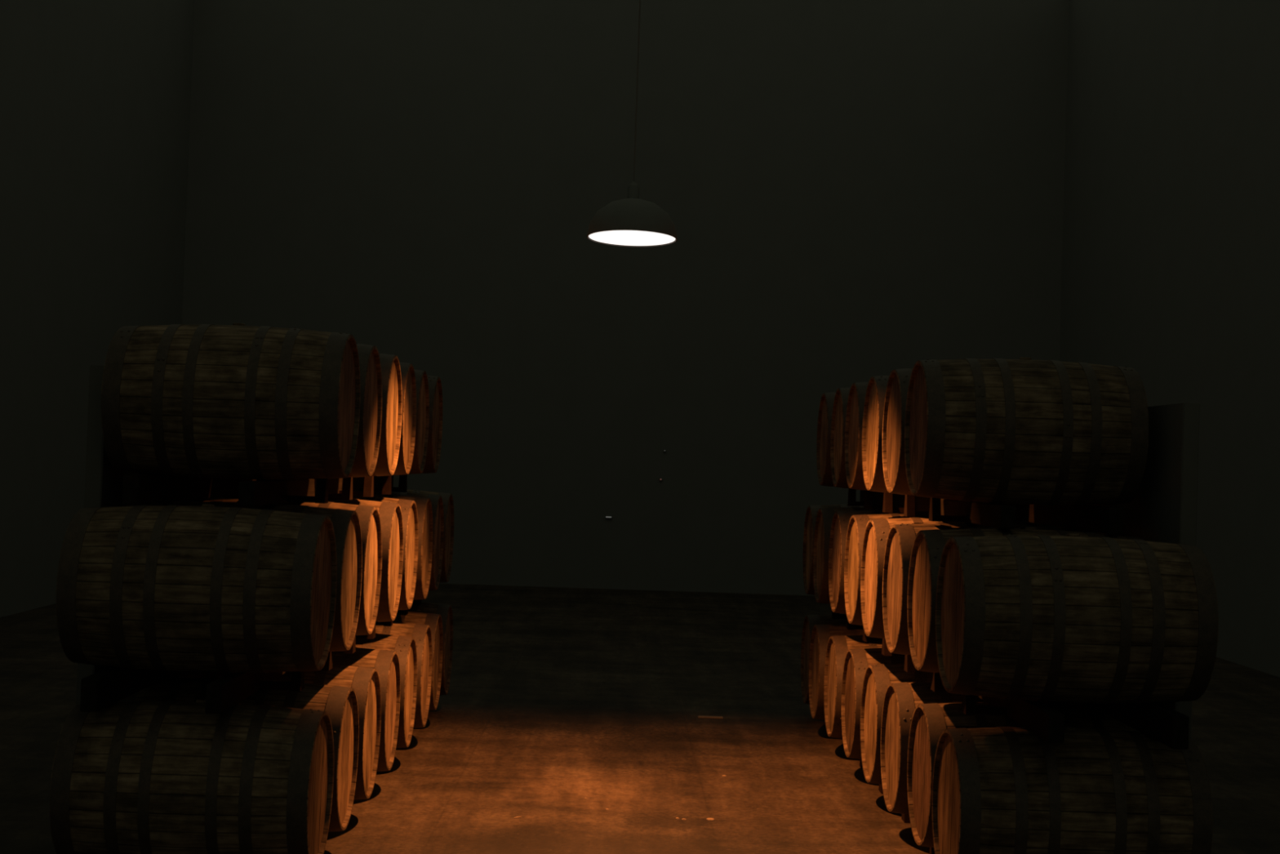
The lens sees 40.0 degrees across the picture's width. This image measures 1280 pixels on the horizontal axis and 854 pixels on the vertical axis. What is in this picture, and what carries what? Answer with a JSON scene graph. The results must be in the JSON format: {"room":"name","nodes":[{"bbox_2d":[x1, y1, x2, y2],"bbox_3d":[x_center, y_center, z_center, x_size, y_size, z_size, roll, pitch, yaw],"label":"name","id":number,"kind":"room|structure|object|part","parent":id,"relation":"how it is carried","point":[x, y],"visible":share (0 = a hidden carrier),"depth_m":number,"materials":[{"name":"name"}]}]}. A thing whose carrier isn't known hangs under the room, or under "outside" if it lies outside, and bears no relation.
{"room":"barrel cellar","nodes":[
{"label":"barrel cellar","id":0,"kind":"room"},
{"bbox_2d":[0,0,195,617],"bbox_3d":[-6.177,-2.508,11.226,0.250,8.500,25.500,2,-1,-1],"label":"wall","id":1,"kind":"structure","parent":0,"point":[95,95],"depth_m":19.03,"materials":[{"name":"paint"}]},
{"bbox_2d":[75,364,238,705],"bbox_3d":[-2.310,0.819,9.707,0.070,2.050,4.900,2,-1,-1],"label":"barrel rack","id":2,"kind":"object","parent":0,"point":[104,483],"depth_m":7.27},
{"bbox_2d":[182,0,1070,595],"bbox_3d":[-0.218,-2.036,24.171,12.400,8.500,0.250,2,-1,-1],"label":"wall","id":3,"kind":"structure","parent":0,"point":[851,191],"depth_m":24.06,"materials":[{"name":"grey paint"}]},
{"bbox_2d":[586,0,676,247],"bbox_3d":[-0.014,-1.745,8.988,0.460,1.599,0.459,2,-1,-1],"label":"pendant lamp","id":4,"kind":"object","parent":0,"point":[633,221],"visible":1,"depth_m":8.85,"materials":[{"name":"metal"}]},
{"bbox_3d":[-0.037,-1.061,8.979,0.460,0.203,0.460,2,-5,-1],"label":"lamp shade","id":5,"kind":"part","parent":4,"relation":"part of","materials":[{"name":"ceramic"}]},
{"bbox_2d":[588,230,675,245],"bbox_3d":[-0.041,-0.963,8.972,0.443,0.005,0.443,2,-5,-1],"label":"diffuser","id":6,"kind":"object","parent":4,"relation":"attached to","point":[613,237],"depth_m":8.95,"materials":[{"name":"white"}]},
{"bbox_3d":[-0.009,-1.894,8.999,0.008,1.300,0.025,2,-1,-1],"label":"cord","id":7,"kind":"part","parent":4,"relation":"part of","materials":[{"name":"rubber"}]},
{"bbox_2d":[0,582,1279,853],"bbox_3d":[-0.202,2.008,11.210,12.000,0.120,25.500,2,-1,-1],"label":"floor","id":8,"kind":"structure","parent":0,"point":[557,698],"depth_m":10.84,"materials":[{"name":"concrete"}]},
{"bbox_2d":[697,715,723,718],"bbox_3d":[0.482,1.983,12.020,0.170,0.008,0.060,2,-1,-1],"label":"floor plate","id":9,"kind":"object","parent":8,"relation":"on","point":[702,717],"visible":1,"depth_m":11.99,"materials":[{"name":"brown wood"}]},
{"bbox_2d":[859,759,934,853],"bbox_3d":[1.407,1.913,9.455,0.230,0.105,5.898,2,-1,-1],"label":"rack","id":10,"kind":"object","parent":8,"relation":"on","point":[905,817],"visible":0.03,"depth_m":8.65,"materials":[{"name":"brown wood"}]},
{"bbox_2d":[800,613,846,703],"bbox_3d":[1.607,1.602,12.054,0.950,0.653,0.644,2,-1,-1],"label":"barrel","id":11,"kind":"object","parent":10,"relation":"on","point":[810,620],"visible":0.1,"depth_m":12.06,"materials":[{"name":"wood"}]},
{"bbox_2d":[808,623,862,719],"bbox_3d":[1.593,1.587,11.324,0.950,0.653,0.644,2,-1,-1],"label":"barrel","id":12,"kind":"object","parent":10,"relation":"on","point":[821,633],"visible":0.15,"depth_m":11.21,"materials":[{"name":"wood"}]},
{"bbox_2d":[823,635,882,737],"bbox_3d":[1.617,1.572,10.587,0.950,0.652,0.644,2,-1,-1],"label":"barrel","id":13,"kind":"object","parent":10,"relation":"on","point":[837,646],"visible":0.23,"depth_m":10.48,"materials":[{"name":"wood"}]},
{"bbox_2d":[840,648,905,759],"bbox_3d":[1.640,1.558,9.851,0.950,0.653,0.644,2,-1,-1],"label":"barrel","id":14,"kind":"object","parent":10,"relation":"on","point":[856,662],"visible":0.16,"depth_m":9.75,"materials":[{"name":"wood"}]},
{"bbox_2d":[860,663,931,784],"bbox_3d":[1.653,1.542,9.080,0.950,0.653,0.644,2,-1,-1],"label":"barrel","id":15,"kind":"object","parent":10,"relation":"on","point":[877,678],"visible":0.22,"depth_m":8.99,"materials":[{"name":"wood"}]},
{"bbox_2d":[880,681,1088,813],"bbox_3d":[1.657,1.526,8.322,0.950,0.653,0.644,2,-1,-1],"label":"barrel","id":16,"kind":"object","parent":10,"relation":"on","point":[901,700],"visible":0.21,"depth_m":8.20,"materials":[{"name":"wood"}]},
{"bbox_2d":[906,701,1140,847],"bbox_3d":[1.678,1.512,7.599,0.950,0.656,0.648,2,-1,-1],"label":"barrel","id":17,"kind":"object","parent":10,"relation":"on","point":[929,721],"visible":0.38,"depth_m":7.50,"materials":[{"name":"wood"}]},
{"bbox_2d":[932,725,1213,853],"bbox_3d":[1.669,1.497,6.878,0.950,0.653,0.644,2,-1,-1],"label":"barrel","id":18,"kind":"object","parent":10,"relation":"on","point":[997,789],"visible":0.96,"depth_m":6.60,"materials":[{"name":"wood"}]},
{"bbox_2d":[831,610,1064,742],"bbox_3d":[1.413,1.158,9.388,0.230,0.125,5.833,2,-1,-1],"label":"rack","id":19,"kind":"object","parent":18,"relation":"on","point":[1042,719],"visible":0.45,"depth_m":7.07,"materials":[{"name":"brown wood"}]},
{"bbox_2d":[802,503,863,595],"bbox_3d":[1.613,0.846,11.954,0.950,0.652,0.644,2,-1,-1],"label":"barrel","id":20,"kind":"object","parent":19,"relation":"on","point":[812,510],"visible":0.19,"depth_m":11.96,"materials":[{"name":"wood"}]},
{"bbox_2d":[813,506,882,604],"bbox_3d":[1.613,0.831,11.225,0.950,0.653,0.644,2,-1,-1],"label":"barrel","id":21,"kind":"object","parent":19,"relation":"on","point":[824,516],"visible":0.22,"depth_m":11.15,"materials":[{"name":"wood"}]},
{"bbox_2d":[828,510,903,613],"bbox_3d":[1.634,0.816,10.489,0.950,0.672,0.664,2,1,-1],"label":"barrel","id":22,"kind":"object","parent":19,"relation":"on","point":[841,519],"visible":0.12,"depth_m":10.44,"materials":[{"name":"wood"}]},
{"bbox_2d":[844,513,1025,625],"bbox_3d":[1.645,0.801,9.750,0.950,0.653,0.644,2,-1,-1],"label":"barrel","id":23,"kind":"object","parent":19,"relation":"on","point":[857,524],"visible":0.2,"depth_m":9.72,"materials":[{"name":"wood"}]},
{"bbox_2d":[976,501,1124,533],"bbox_3d":[1.991,0.442,9.617,0.060,0.113,4.344,2,-1,-1],"label":"rack","id":24,"kind":"object","parent":23,"relation":"on","point":[1097,518],"visible":0.45,"depth_m":7.99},
{"bbox_2d":[860,517,1056,638],"bbox_3d":[1.649,0.786,9.034,0.950,0.652,0.644,2,-1,-1],"label":"barrel","id":25,"kind":"object","parent":19,"relation":"on","point":[877,531],"visible":0.26,"depth_m":8.97,"materials":[{"name":"wood"}]},
{"bbox_2d":[882,522,1097,654],"bbox_3d":[1.657,0.770,8.262,0.950,0.653,0.644,2,-1,-1],"label":"barrel","id":26,"kind":"object","parent":19,"relation":"on","point":[901,537],"visible":0.16,"depth_m":8.20,"materials":[{"name":"wood"}]},
{"bbox_2d":[847,488,1015,528],"bbox_3d":[1.446,0.409,9.611,0.230,0.125,4.344,2,-1,-1],"label":"rack","id":27,"kind":"object","parent":26,"relation":"on","point":[938,509],"visible":0.83,"depth_m":8.45,"materials":[{"name":"brown wood"}]},
{"bbox_2d":[816,392,835,486],"bbox_3d":[1.657,0.091,11.432,0.950,0.656,0.648,2,-1,-1],"label":"barrel","id":28,"kind":"object","parent":27,"relation":"on","point":[826,405],"visible":0.16,"depth_m":11.39,"materials":[{"name":"wood"}]},
{"bbox_2d":[830,387,850,488],"bbox_3d":[1.670,0.076,10.703,0.950,0.653,0.644,2,-1,-1],"label":"barrel","id":29,"kind":"object","parent":27,"relation":"on","point":[837,425],"visible":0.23,"depth_m":10.71,"materials":[{"name":"wood"}]},
{"bbox_2d":[844,382,868,490],"bbox_3d":[1.673,0.061,9.970,0.950,0.653,0.646,2,-1,-1],"label":"barrel","id":30,"kind":"object","parent":27,"relation":"on","point":[856,397],"visible":0.16,"depth_m":9.94,"materials":[{"name":"wood"}]},
{"bbox_2d":[862,375,889,492],"bbox_3d":[1.682,0.046,9.234,0.950,0.652,0.644,2,-1,-1],"label":"barrel","id":31,"kind":"object","parent":27,"relation":"on","point":[873,417],"visible":0.19,"depth_m":9.20,"materials":[{"name":"wood"}]},
{"bbox_2d":[882,368,912,495],"bbox_3d":[1.694,0.032,8.531,0.950,0.653,0.644,2,-1,-1],"label":"barrel","id":32,"kind":"object","parent":27,"relation":"on","point":[896,392],"visible":0.18,"depth_m":8.50,"materials":[{"name":"wood"}]},
{"bbox_2d":[904,357,1148,505],"bbox_3d":[1.698,0.017,7.808,0.950,0.653,0.647,2,-1,-1],"label":"barrel","id":33,"kind":"object","parent":27,"relation":"on","point":[1023,430],"visible":1,"depth_m":7.54,"materials":[{"name":"wood"}]},
{"bbox_2d":[906,526,1144,672],"bbox_3d":[1.673,0.757,7.565,0.950,0.656,0.648,2,-1,-1],"label":"barrel","id":34,"kind":"object","parent":19,"relation":"on","point":[928,545],"visible":0.27,"depth_m":7.51,"materials":[{"name":"wood"}]},
{"bbox_2d":[935,533,1217,702],"bbox_3d":[1.677,0.742,6.845,0.950,0.658,0.653,2,-2,-1],"label":"barrel","id":35,"kind":"object","parent":19,"relation":"on","point":[1069,617],"visible":1,"depth_m":6.58,"materials":[{"name":"wood"}]},
{"bbox_3d":[-1.527,1.811,9.318,0.230,0.105,5.817,2,-1,-1],"label":"rail","id":36,"kind":"object","parent":8,"relation":"on","visible":0},
{"bbox_2d":[48,699,333,853],"bbox_3d":[-1.704,1.380,6.775,0.950,0.653,0.644,2,-1,-1],"label":"barrel","id":37,"kind":"object","parent":36,"relation":"on","point":[142,776],"visible":0.95,"depth_m":6.50,"materials":[{"name":"oak wood"},{"name":"iron"}]},
{"bbox_2d":[116,677,359,831],"bbox_3d":[-1.718,1.394,7.497,0.950,0.653,0.644,2,-1,-1],"label":"barrel","id":38,"kind":"object","parent":36,"relation":"on","point":[340,702],"visible":0.32,"depth_m":7.38,"materials":[{"name":"oak wood"},{"name":"iron"}]},
{"bbox_2d":[204,599,421,713],"bbox_3d":[-1.525,1.058,9.376,0.230,0.125,5.772,2,-1,-1],"label":"rack","id":39,"kind":"object","parent":38,"relation":"on","point":[227,691],"visible":0.41,"depth_m":6.98,"materials":[{"name":"brown wood"}]},
{"bbox_2d":[56,503,337,673],"bbox_3d":[-1.706,0.627,6.856,0.950,0.652,0.644,2,-1,-1],"label":"barrel","id":40,"kind":"object","parent":39,"relation":"on","point":[206,587],"visible":1,"depth_m":6.59,"materials":[{"name":"oak wood"},{"name":"iron"}]},
{"bbox_2d":[130,500,362,651],"bbox_3d":[-1.716,0.642,7.577,0.950,0.652,0.644,2,-1,-1],"label":"barrel","id":41,"kind":"object","parent":39,"relation":"on","point":[346,523],"visible":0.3,"depth_m":7.52,"materials":[{"name":"oak wood"},{"name":"iron"}]},
{"bbox_2d":[238,474,407,506],"bbox_3d":[-1.507,0.299,9.159,0.230,0.125,4.346,2,-1,-1],"label":"rack","id":42,"kind":"object","parent":41,"relation":"on","point":[261,492],"visible":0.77,"depth_m":7.93,"materials":[{"name":"brown wood"}]},
{"bbox_2d":[101,323,359,479],"bbox_3d":[-1.689,-0.108,7.351,0.950,0.653,0.645,2,-1,-1],"label":"barrel","id":43,"kind":"object","parent":42,"relation":"on","point":[236,401],"visible":1,"depth_m":7.08,"materials":[{"name":"oak wood"},{"name":"iron"}]},
{"bbox_2d":[348,343,382,477],"bbox_3d":[-1.700,-0.093,8.073,0.950,0.653,0.644,2,-1,-1],"label":"barrel","id":44,"kind":"object","parent":42,"relation":"on","point":[371,379],"visible":0.16,"depth_m":8.05,"materials":[{"name":"wood"}]},
{"bbox_2d":[371,353,402,475],"bbox_3d":[-1.702,-0.078,8.791,0.950,0.653,0.644,2,-1,-1],"label":"barrel","id":45,"kind":"object","parent":42,"relation":"on","point":[392,395],"visible":0.16,"depth_m":8.75,"materials":[{"name":"wood"}]},
{"bbox_2d":[392,361,416,475],"bbox_3d":[-1.720,-0.064,9.517,0.950,0.652,0.644,2,-1,-1],"label":"barrel","id":46,"kind":"object","parent":42,"relation":"on","point":[406,454],"visible":0.14,"depth_m":9.55,"materials":[{"name":"wood"}]},
{"bbox_2d":[408,368,429,474],"bbox_3d":[-1.736,-0.049,10.246,0.950,0.652,0.644,2,-1,-1],"label":"barrel","id":47,"kind":"object","parent":42,"relation":"on","point":[419,460],"visible":0.2,"depth_m":10.29,"materials":[{"name":"wood"}]},
{"bbox_2d":[422,375,442,473],"bbox_3d":[-1.738,-0.034,10.976,0.950,0.653,0.644,2,-1,-1],"label":"barrel","id":48,"kind":"object","parent":42,"relation":"on","point":[435,391],"visible":0.16,"depth_m":10.94,"materials":[{"name":"wood"}]},
{"bbox_2d":[171,497,382,635],"bbox_3d":[-1.731,0.656,8.279,0.950,0.653,0.644,2,-1,-1],"label":"barrel","id":49,"kind":"object","parent":39,"relation":"on","point":[369,516],"visible":0.2,"depth_m":8.24,"materials":[{"name":"oak wood"},{"name":"iron"}]},
{"bbox_2d":[210,496,403,622],"bbox_3d":[-1.722,0.671,8.989,0.950,0.653,0.644,2,-1,-1],"label":"barrel","id":50,"kind":"object","parent":39,"relation":"on","point":[390,513],"visible":0.16,"depth_m":8.91,"materials":[{"name":"oak wood"},{"name":"iron"}]},
{"bbox_2d":[352,496,417,609],"bbox_3d":[-1.733,0.685,9.700,0.950,0.672,0.664,2,1,-1],"label":"barrel","id":51,"kind":"object","parent":39,"relation":"on","point":[408,507],"visible":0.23,"depth_m":9.68,"materials":[{"name":"wood"}]},
{"bbox_2d":[373,493,432,599],"bbox_3d":[-1.735,0.700,10.431,0.950,0.652,0.644,2,-1,-1],"label":"barrel","id":52,"kind":"object","parent":39,"relation":"on","point":[424,504],"visible":0.18,"depth_m":10.38,"materials":[{"name":"wood"}]},
{"bbox_2d":[391,491,444,590],"bbox_3d":[-1.753,0.715,11.177,0.950,0.663,0.655,2,-2,-1],"label":"barrel","id":53,"kind":"object","parent":39,"relation":"on","point":[436,500],"visible":0.16,"depth_m":11.18,"materials":[{"name":"wood"}]},
{"bbox_2d":[407,488,453,582],"bbox_3d":[-1.764,0.730,11.906,0.950,0.657,0.649,2,-1,-1],"label":"barrel","id":54,"kind":"object","parent":39,"relation":"on","point":[447,499],"visible":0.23,"depth_m":11.90,"materials":[{"name":"wood"}]},
{"bbox_2d":[164,663,381,799],"bbox_3d":[-1.724,1.409,8.202,0.950,0.653,0.644,2,-1,-1],"label":"barrel","id":55,"kind":"object","parent":36,"relation":"on","point":[365,681],"visible":0.17,"depth_m":8.09,"materials":[{"name":"oak wood"},{"name":"iron"}]},
{"bbox_2d":[332,646,399,771],"bbox_3d":[-1.732,1.424,8.949,0.950,0.656,0.651,2,-1,-1],"label":"barrel","id":56,"kind":"object","parent":36,"relation":"on","point":[386,662],"visible":0.17,"depth_m":8.86,"materials":[{"name":"oak wood"},{"name":"iron"}]},
{"bbox_2d":[355,632,417,747],"bbox_3d":[-1.737,1.439,9.682,0.950,0.659,0.651,2,-2,-1],"label":"barrel","id":57,"kind":"object","parent":36,"relation":"on","point":[405,646],"visible":0.17,"depth_m":9.59,"materials":[{"name":"wood"}]},
{"bbox_2d":[375,621,432,728],"bbox_3d":[-1.737,1.454,10.406,0.950,0.652,0.644,2,-1,-1],"label":"barrel","id":58,"kind":"object","parent":36,"relation":"on","point":[422,634],"visible":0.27,"depth_m":10.32,"materials":[{"name":"wood"}]},
{"bbox_2d":[393,610,443,710],"bbox_3d":[-1.754,1.469,11.141,0.950,0.653,0.644,2,-1,-1],"label":"barrel","id":59,"kind":"object","parent":36,"relation":"on","point":[433,620],"visible":0.21,"depth_m":11.10,"materials":[{"name":"wood"}]},
{"bbox_2d":[408,602,453,694],"bbox_3d":[-1.766,1.484,11.871,0.950,0.652,0.644,2,-1,-1],"label":"barrel","id":60,"kind":"object","parent":36,"relation":"on","point":[445,611],"visible":0.17,"depth_m":11.82,"materials":[{"name":"wood"}]},
{"bbox_2d":[1025,403,1199,738],"bbox_3d":[2.237,0.975,9.761,0.070,2.050,4.900,2,-1,-1],"label":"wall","id":61,"kind":"structure","parent":0,"point":[1164,508],"depth_m":7.48,"materials":[{"name":"grey paint"}]},
{"bbox_2d":[1059,0,1279,676],"bbox_3d":[6.065,-2.089,11.372,0.250,8.500,25.500,2,-1,-1],"label":"wall","id":62,"kind":"structure","parent":0,"point":[1171,256],"depth_m":18.41,"materials":[{"name":"paint"}]}
]}

